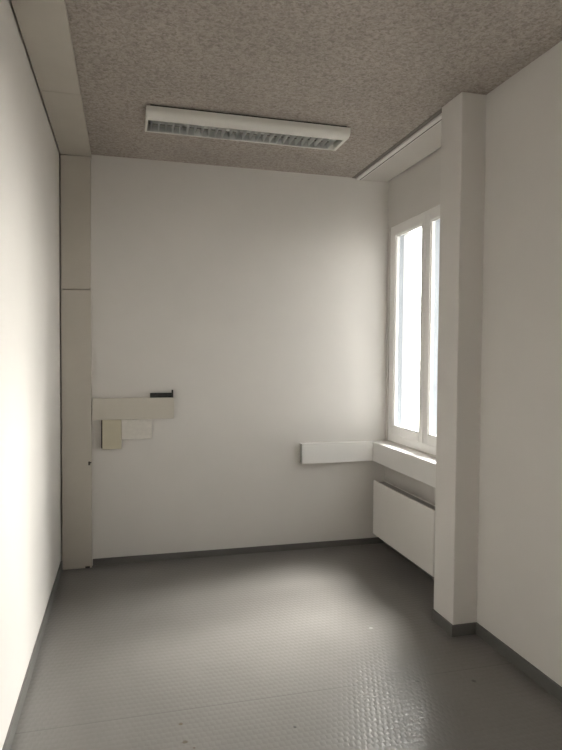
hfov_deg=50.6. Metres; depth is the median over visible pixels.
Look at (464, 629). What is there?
baseboard
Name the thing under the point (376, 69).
ceiling
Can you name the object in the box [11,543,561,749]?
floor
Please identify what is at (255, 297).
wall
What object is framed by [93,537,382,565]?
baseboard
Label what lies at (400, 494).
grille
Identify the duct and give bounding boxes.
[11,0,90,158]
[61,155,91,569]
[92,390,173,419]
[300,441,372,463]
[372,441,435,487]
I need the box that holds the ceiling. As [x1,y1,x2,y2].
[11,0,561,177]
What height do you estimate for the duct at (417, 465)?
0.145 m
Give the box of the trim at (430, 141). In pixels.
[362,121,441,181]
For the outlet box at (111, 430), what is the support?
attached to the wall at (255, 297)
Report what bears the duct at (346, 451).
attached to the wall at (255, 297)
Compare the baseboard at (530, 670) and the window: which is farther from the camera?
the window
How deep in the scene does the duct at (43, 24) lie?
2.57 m
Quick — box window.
[388,205,439,454]
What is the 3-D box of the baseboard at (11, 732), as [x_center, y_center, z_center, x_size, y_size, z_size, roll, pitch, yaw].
[-0.727,1.302,1.231,0.010,0.066,5.260,0,2,-15]
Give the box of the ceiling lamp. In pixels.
[145,104,350,150]
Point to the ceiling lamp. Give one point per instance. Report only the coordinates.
(158, 119)
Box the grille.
[379,481,434,509]
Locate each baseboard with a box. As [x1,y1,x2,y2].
[2,561,61,749]
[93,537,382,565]
[383,541,433,579]
[432,609,475,636]
[475,622,561,702]
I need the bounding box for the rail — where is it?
[352,108,441,179]
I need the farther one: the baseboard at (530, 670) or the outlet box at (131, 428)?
the outlet box at (131, 428)
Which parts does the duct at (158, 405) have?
joint plate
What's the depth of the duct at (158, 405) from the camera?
3.85 m
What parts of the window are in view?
sash, sash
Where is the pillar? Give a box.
[434,92,486,624]
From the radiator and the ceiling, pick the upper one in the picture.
the ceiling
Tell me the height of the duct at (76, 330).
2.614 m
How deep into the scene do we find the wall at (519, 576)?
2.63 m
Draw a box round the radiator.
[373,480,434,576]
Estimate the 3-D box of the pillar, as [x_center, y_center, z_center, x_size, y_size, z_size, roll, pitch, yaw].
[0.978,-0.037,3.020,0.298,2.650,0.192,0,2,-15]
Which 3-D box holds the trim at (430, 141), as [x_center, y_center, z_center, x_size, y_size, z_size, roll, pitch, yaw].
[0.850,-1.378,3.605,0.198,0.012,1.396,0,2,-15]
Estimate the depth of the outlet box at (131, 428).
3.87 m
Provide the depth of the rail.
3.54 m
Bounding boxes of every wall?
[0,0,61,749]
[60,154,388,567]
[385,41,561,686]
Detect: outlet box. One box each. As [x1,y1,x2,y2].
[101,420,121,448]
[122,419,151,439]
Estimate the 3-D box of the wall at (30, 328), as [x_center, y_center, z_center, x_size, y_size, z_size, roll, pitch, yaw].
[-0.789,0.010,1.208,0.120,2.650,5.534,0,2,-15]

